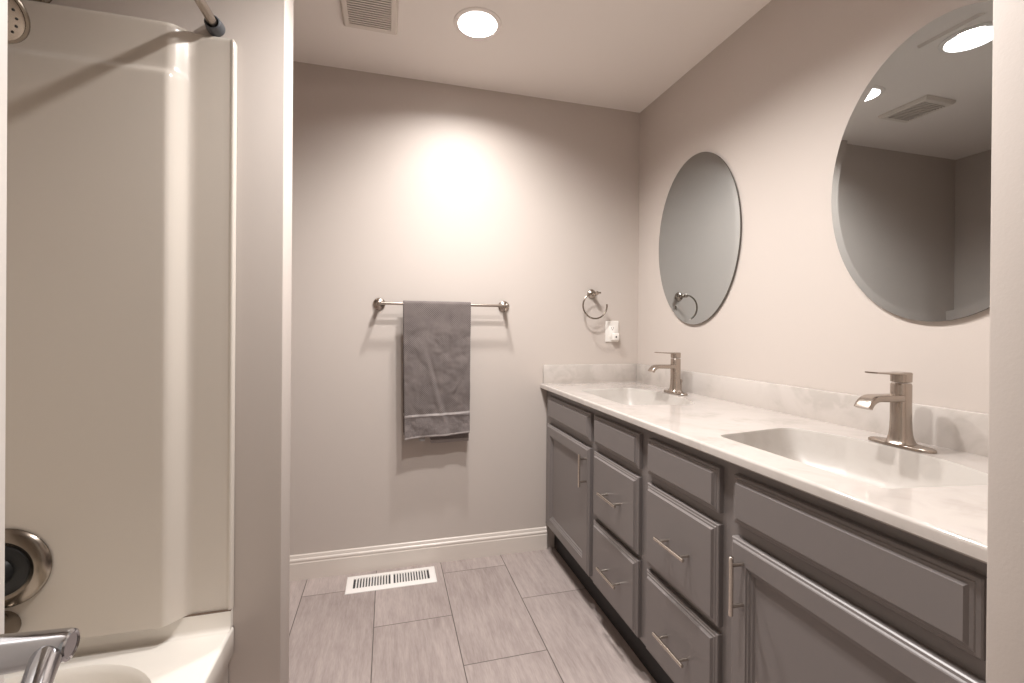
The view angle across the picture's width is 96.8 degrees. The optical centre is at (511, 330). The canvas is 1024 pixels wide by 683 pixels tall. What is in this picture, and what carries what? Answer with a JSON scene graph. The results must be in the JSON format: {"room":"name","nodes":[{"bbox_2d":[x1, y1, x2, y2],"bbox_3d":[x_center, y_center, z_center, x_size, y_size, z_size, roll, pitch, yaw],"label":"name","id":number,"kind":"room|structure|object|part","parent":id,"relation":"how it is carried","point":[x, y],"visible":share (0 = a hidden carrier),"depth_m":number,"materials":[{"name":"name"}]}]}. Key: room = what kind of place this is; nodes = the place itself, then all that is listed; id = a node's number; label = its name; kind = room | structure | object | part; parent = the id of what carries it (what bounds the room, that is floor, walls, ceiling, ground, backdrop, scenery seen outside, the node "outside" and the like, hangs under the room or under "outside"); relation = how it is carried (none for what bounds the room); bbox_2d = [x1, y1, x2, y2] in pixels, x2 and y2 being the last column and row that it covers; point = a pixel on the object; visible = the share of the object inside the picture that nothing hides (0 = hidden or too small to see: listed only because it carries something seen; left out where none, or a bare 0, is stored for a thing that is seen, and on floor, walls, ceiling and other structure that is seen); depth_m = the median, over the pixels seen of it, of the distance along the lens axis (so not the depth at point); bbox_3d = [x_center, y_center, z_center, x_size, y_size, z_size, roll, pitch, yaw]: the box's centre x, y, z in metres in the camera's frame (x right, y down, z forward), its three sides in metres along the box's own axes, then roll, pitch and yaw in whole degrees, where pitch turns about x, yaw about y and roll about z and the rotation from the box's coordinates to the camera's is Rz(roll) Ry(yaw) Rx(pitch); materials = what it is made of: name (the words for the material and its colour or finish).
{"room":"bathroom","nodes":[
{"label":"bathroom","id":0,"kind":"room"},
{"bbox_2d":[50,0,293,682],"bbox_3d":[-1.082,-0.041,1.164,0.925,2.440,0.116,0,0,-15],"label":"wall","id":1,"kind":"structure","parent":0,"point":[261,30],"depth_m":1.22,"materials":[{"name":"beige paint"}]},
{"bbox_2d":[7,0,51,43],"bbox_3d":[-1.086,-0.723,0.989,0.128,0.226,0.213,0,0,-15],"label":"shower","id":2,"kind":"object","parent":1,"relation":"attached to","point":[19,24],"visible":0.56,"depth_m":0.95,"materials":[{"name":"silver metal"}]},
{"bbox_2d":[290,61,639,554],"bbox_3d":[-0.539,-0.040,2.335,2.828,2.440,0.120,0,0,-15],"label":"wall","id":3,"kind":"structure","parent":0,"point":[407,189],"depth_m":2.32,"materials":[{"name":"beige paint"}]},
{"bbox_2d":[290,527,546,580],"bbox_3d":[-0.795,1.121,2.201,2.040,0.116,0.014,0,0,-15],"label":"baseboard","id":4,"kind":"structure","parent":3,"relation":"attached to","point":[398,555],"depth_m":2.28,"materials":[{"name":"beige paint"}]},
{"bbox_2d":[373,298,508,311],"bbox_3d":[-0.338,-0.127,2.283,0.692,0.060,0.085,0,0,-15],"label":"towel bar","id":5,"kind":"object","parent":3,"relation":"attached to","point":[378,303],"visible":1,"depth_m":2.28,"materials":[{"name":"silver metal"}]},
{"bbox_3d":[-0.643,-0.129,2.200,0.060,0.060,0.085,0,0,-15],"label":"wall post","id":6,"kind":"part","parent":5,"relation":"part of","materials":[{"name":"silver metal"}]},
{"bbox_2d":[403,300,470,442],"bbox_3d":[-0.370,0.209,2.243,0.330,0.703,0.054,0,0,-15],"label":"towel","id":7,"kind":"object","parent":5,"relation":"hanging from","point":[436,334],"visible":1,"depth_m":2.23,"materials":[{"name":"grey fabric"}]},
{"bbox_3d":[-0.331,-0.127,2.254,0.644,0.015,0.015,0,0,-15],"label":"rail","id":8,"kind":"part","parent":5,"relation":"part of","materials":[{"name":"silver metal"}]},
{"bbox_3d":[-0.034,-0.124,2.366,0.060,0.060,0.085,0,0,-15],"label":"wall post","id":9,"kind":"part","parent":5,"relation":"part of","materials":[{"name":"silver metal"}]},
{"bbox_2d":[543,364,636,383],"bbox_3d":[0.447,0.243,2.533,0.576,0.106,0.018,0,0,-15],"label":"backsplash","id":10,"kind":"structure","parent":3,"relation":"attached to","point":[566,373],"depth_m":2.52,"materials":[{"name":"stone"}]},
{"bbox_2d":[582,289,607,318],"bbox_3d":[0.447,-0.143,2.502,0.151,0.169,0.075,0,0,-15],"label":"towel ring","id":11,"kind":"object","parent":3,"relation":"attached to","point":[591,293],"visible":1,"depth_m":2.48,"materials":[{"name":"silver metal"}]},
{"bbox_3d":[0.454,-0.202,2.504,0.052,0.052,0.075,0,0,-15],"label":"wall post","id":12,"kind":"part","parent":11,"relation":"part of","materials":[{"name":"silver metal"}]},
{"bbox_2d":[605,321,618,341],"bbox_3d":[0.566,0.007,2.570,0.081,0.119,0.009,0,0,-15],"label":"outlet","id":13,"kind":"object","parent":3,"relation":"attached to","point":[610,326],"visible":0.94,"depth_m":2.56,"materials":[{"name":"white plastic"}]},
{"bbox_2d":[610,326,614,336],"bbox_3d":[0.566,0.007,2.567,0.033,0.065,0.002,0,0,-15],"label":"receptacle","id":14,"kind":"object","parent":13,"relation":"attached to","point":[612,328],"depth_m":2.57,"materials":[{"name":"white plastic"}]},
{"bbox_2d":[611,333,618,340],"bbox_3d":[0.580,0.038,2.554,0.040,0.042,0.029,0,0,-15],"label":"plug","id":15,"kind":"object","parent":13,"relation":"attached to","point":[614,336],"visible":1,"depth_m":2.54,"materials":[{"name":"white plastic"}]},
{"bbox_2d":[289,547,656,682],"bbox_3d":[-0.049,1.214,0.503,2.888,0.050,3.985,0,0,-15],"label":"floor","id":16,"kind":"structure","parent":0,"point":[521,617],"depth_m":1.80,"materials":[{"name":"grey tile"}]},
{"bbox_2d":[4,608,233,682],"bbox_3d":[-0.911,0.957,0.301,0.812,0.449,1.646,0,0,-15],"label":"bathtub","id":17,"kind":"object","parent":16,"relation":"on","point":[200,648],"visible":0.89,"depth_m":1.09,"materials":[{"name":"white ceramic"}]},
{"bbox_2d":[4,0,237,638],"bbox_3d":[-0.898,-0.015,0.300,0.800,1.494,1.647,0,0,-15],"label":"tub surround","id":18,"kind":"object","parent":17,"relation":"on","point":[122,129],"visible":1,"depth_m":1.09,"materials":[{"name":"beige plastic"}]},
{"bbox_2d":[4,611,21,633],"bbox_3d":[-1.135,0.673,0.960,0.066,0.070,0.151,0,0,-15],"label":"tub spout","id":19,"kind":"object","parent":18,"relation":"attached to","point":[12,621],"visible":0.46,"depth_m":1.02,"materials":[{"name":"silver metal"}]},
{"bbox_2d":[4,528,52,607],"bbox_3d":[-1.146,0.541,1.002,0.181,0.181,0.063,0,0,-15],"label":"shower valve","id":20,"kind":"object","parent":18,"relation":"attached to","point":[28,560],"visible":0.88,"depth_m":1.03,"materials":[{"name":"silver metal"}]},
{"bbox_2d":[194,0,224,36],"bbox_3d":[-0.554,-0.782,0.389,0.043,0.043,1.649,0,0,-15],"label":"shower rod","id":21,"kind":"object","parent":18,"relation":"attached to","point":[215,27],"visible":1,"depth_m":1.15,"materials":[{"name":"silver metal"}]},
{"bbox_2d":[345,566,436,594],"bbox_3d":[-0.567,1.177,2.149,0.409,0.006,0.144,0,0,-15],"label":"floor vent","id":22,"kind":"object","parent":16,"relation":"in","point":[409,577],"visible":1,"depth_m":2.14,"materials":[{"name":"white metal"}]},
{"bbox_2d":[546,391,986,682],"bbox_3d":[0.675,0.757,1.604,0.614,0.869,1.929,0,0,-15],"label":"vanity cabinet","id":23,"kind":"object","parent":16,"relation":"on","point":[709,568],"visible":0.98,"depth_m":1.07,"materials":[{"name":"grey paint"}]},
{"bbox_3d":[0.259,0.762,2.154,0.024,0.535,0.520,0,0,-15],"label":"door","id":24,"kind":"part","parent":23,"relation":"part of","materials":[{"name":"grey paint"}]},
{"bbox_3d":[0.295,0.589,1.911,0.039,0.139,0.010,0,0,-15],"label":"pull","id":25,"kind":"part","parent":23,"relation":"part of","materials":[{"name":"silver metal"}]},
{"bbox_3d":[0.356,0.912,1.677,0.039,0.010,0.139,0,0,-15],"label":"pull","id":26,"kind":"part","parent":23,"relation":"part of","materials":[{"name":"silver metal"}]},
{"bbox_3d":[0.358,0.625,1.677,0.039,0.010,0.139,0,0,-15],"label":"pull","id":27,"kind":"part","parent":23,"relation":"part of","materials":[{"name":"silver metal"}]},
{"bbox_3d":[0.381,0.908,1.701,0.024,0.259,0.345,0,0,-15],"label":"drawer","id":28,"kind":"part","parent":23,"relation":"part of","materials":[{"name":"grey paint"}]},
{"bbox_3d":[0.384,0.628,1.700,0.024,0.262,0.345,0,0,-15],"label":"drawer","id":29,"kind":"part","parent":23,"relation":"part of","materials":[{"name":"grey paint"}]},
{"bbox_3d":[0.457,0.914,1.305,0.039,0.010,0.139,0,0,-15],"label":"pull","id":30,"kind":"part","parent":23,"relation":"part of","materials":[{"name":"silver metal"}]},
{"bbox_3d":[0.460,0.627,1.305,0.039,0.010,0.139,0,0,-15],"label":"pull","id":31,"kind":"part","parent":23,"relation":"part of","materials":[{"name":"silver metal"}]},
{"bbox_3d":[0.484,0.910,1.325,0.024,0.259,0.333,0,0,-15],"label":"drawer","id":32,"kind":"part","parent":23,"relation":"part of","materials":[{"name":"grey paint"}]},
{"bbox_3d":[0.486,0.629,1.324,0.024,0.262,0.333,0,0,-15],"label":"drawer","id":33,"kind":"part","parent":23,"relation":"part of","materials":[{"name":"grey paint"}]},
{"bbox_3d":[0.525,0.598,1.065,0.039,0.139,0.010,0,0,-15],"label":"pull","id":34,"kind":"part","parent":23,"relation":"part of","materials":[{"name":"silver metal"}]},
{"bbox_2d":[540,364,988,563],"bbox_3d":[0.692,0.307,1.607,0.590,0.226,1.934,0,0,-15],"label":"countertop","id":35,"kind":"structure","parent":23,"relation":"on","point":[815,442],"depth_m":1.26,"materials":[{"name":"stone"}]},
{"bbox_2d":[581,388,693,404],"bbox_3d":[0.553,0.356,2.030,0.352,0.125,0.515,0,0,-15],"label":"basin","id":36,"kind":"object","parent":35,"relation":"in","point":[621,396],"depth_m":2.23,"materials":[{"name":"white ceramic"}]},
{"bbox_2d":[648,352,687,395],"bbox_3d":[0.713,0.197,2.103,0.174,0.193,0.155,0,0,-15],"label":"faucet","id":37,"kind":"object","parent":35,"relation":"on","point":[675,388],"visible":1,"depth_m":2.10,"materials":[{"name":"silver metal"}]},
{"bbox_3d":[0.697,0.177,2.098,0.140,0.036,0.040,0,0,-15],"label":"spout","id":38,"kind":"part","parent":37,"relation":"part of","materials":[{"name":"silver metal"}]},
{"bbox_3d":[0.722,0.115,2.105,0.122,0.028,0.041,0,0,-15],"label":"lever","id":39,"kind":"part","parent":37,"relation":"part of","materials":[{"name":"silver metal"}]},
{"bbox_3d":[0.760,0.289,2.116,0.053,0.010,0.155,0,0,-15],"label":"deck plate","id":40,"kind":"part","parent":37,"relation":"part of","materials":[{"name":"silver metal"}]},
{"bbox_2d":[721,428,987,487],"bbox_3d":[0.804,0.360,1.110,0.352,0.125,0.515,0,0,-15],"label":"basin","id":41,"kind":"object","parent":35,"relation":"in","point":[868,463],"depth_m":1.21,"materials":[{"name":"white stone"}]},
{"bbox_2d":[854,371,936,453],"bbox_3d":[0.955,0.202,1.159,0.174,0.193,0.155,0,0,-15],"label":"faucet","id":42,"kind":"object","parent":35,"relation":"on","point":[900,433],"visible":1,"depth_m":1.15,"materials":[{"name":"silver metal"}]},
{"bbox_3d":[0.939,0.181,1.154,0.140,0.036,0.040,0,0,-15],"label":"spout","id":43,"kind":"part","parent":42,"relation":"part of","materials":[{"name":"silver metal"}]},
{"bbox_3d":[0.964,0.119,1.161,0.122,0.028,0.041,0,0,-15],"label":"lever","id":44,"kind":"part","parent":42,"relation":"part of","materials":[{"name":"silver metal"}]},
{"bbox_3d":[1.002,0.294,1.172,0.053,0.010,0.155,0,0,-15],"label":"deck plate","id":45,"kind":"part","parent":42,"relation":"part of","materials":[{"name":"silver metal"}]},
{"bbox_3d":[0.606,0.770,0.882,0.024,0.531,0.485,0,0,-15],"label":"door","id":46,"kind":"part","parent":23,"relation":"part of","materials":[{"name":"grey paint"}]},
{"bbox_2d":[293,0,770,112],"bbox_3d":[-0.167,-1.283,1.003,2.828,0.060,2.875,0,0,-15],"label":"ceiling","id":47,"kind":"structure","parent":0,"point":[624,55],"depth_m":1.99,"materials":[{"name":"white paint"}]},
{"bbox_2d":[340,0,398,34],"bbox_3d":[-0.555,-1.248,1.771,0.217,0.020,0.250,0,0,-15],"label":"ceiling vent","id":48,"kind":"object","parent":47,"relation":"in","point":[381,16],"visible":1,"depth_m":1.79,"materials":[{"name":"beige plastic"}]},
{"bbox_2d":[453,7,501,39],"bbox_3d":[-0.141,-1.275,1.863,0.197,0.049,0.197,0,0,-15],"label":"recessed light","id":49,"kind":"object","parent":47,"relation":"in","point":[478,23],"visible":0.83,"depth_m":1.90,"materials":[{"name":"white glass"}]},
{"bbox_2d":[638,0,992,413],"bbox_3d":[1.145,-0.023,1.305,0.120,2.440,2.755,0,0,-15],"label":"wall","id":50,"kind":"structure","parent":0,"point":[776,100],"depth_m":1.62,"materials":[{"name":"beige paint"}]},
{"bbox_2d":[659,152,740,323],"bbox_3d":[0.856,-0.423,2.126,0.012,0.792,0.576,0,0,-15],"label":"oval mirror","id":51,"kind":"object","parent":50,"relation":"attached to","point":[700,235],"visible":1,"depth_m":2.08,"materials":[{"name":"silver mirror"}]},
{"bbox_2d":[636,364,988,456],"bbox_3d":[0.970,0.249,1.673,0.018,0.106,1.915,0,0,-15],"label":"backsplash","id":52,"kind":"structure","parent":50,"relation":"attached to","point":[966,431],"depth_m":1.44,"materials":[{"name":"stone"}]},
{"bbox_2d":[831,1,992,321],"bbox_3d":[1.111,-0.418,1.190,0.012,0.792,0.576,0,0,-15],"label":"oval mirror","id":53,"kind":"object","parent":50,"relation":"attached to","point":[911,196],"visible":0.87,"depth_m":1.21,"materials":[{"name":"silver mirror"}]},
{"bbox_2d":[986,0,1023,682],"bbox_3d":[0.935,-0.023,0.606,0.652,2.440,0.118,0,0,-15],"label":"wall","id":54,"kind":"structure","parent":0,"point":[1005,526],"depth_m":0.56,"materials":[{"name":"beige paint"}]},
{"bbox_3d":[0.186,-0.027,-0.323,2.588,2.440,0.120,0,0,-15],"label":"wall","id":55,"kind":"structure","parent":0,"visible":0},
{"bbox_2d":[0,0,79,682],"bbox_3d":[-0.300,0.162,0.043,0.160,2.028,0.760,0,0,-15],"label":"door","id":56,"kind":"structure","parent":55,"relation":"in","point":[40,654],"depth_m":0.39,"materials":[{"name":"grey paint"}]},
{"bbox_3d":[-0.337,0.267,0.315,0.193,0.066,0.076,1,0,34],"label":"lever","id":57,"kind":"part","parent":56,"relation":"part of","materials":[{"name":"silver metal"}]}
]}

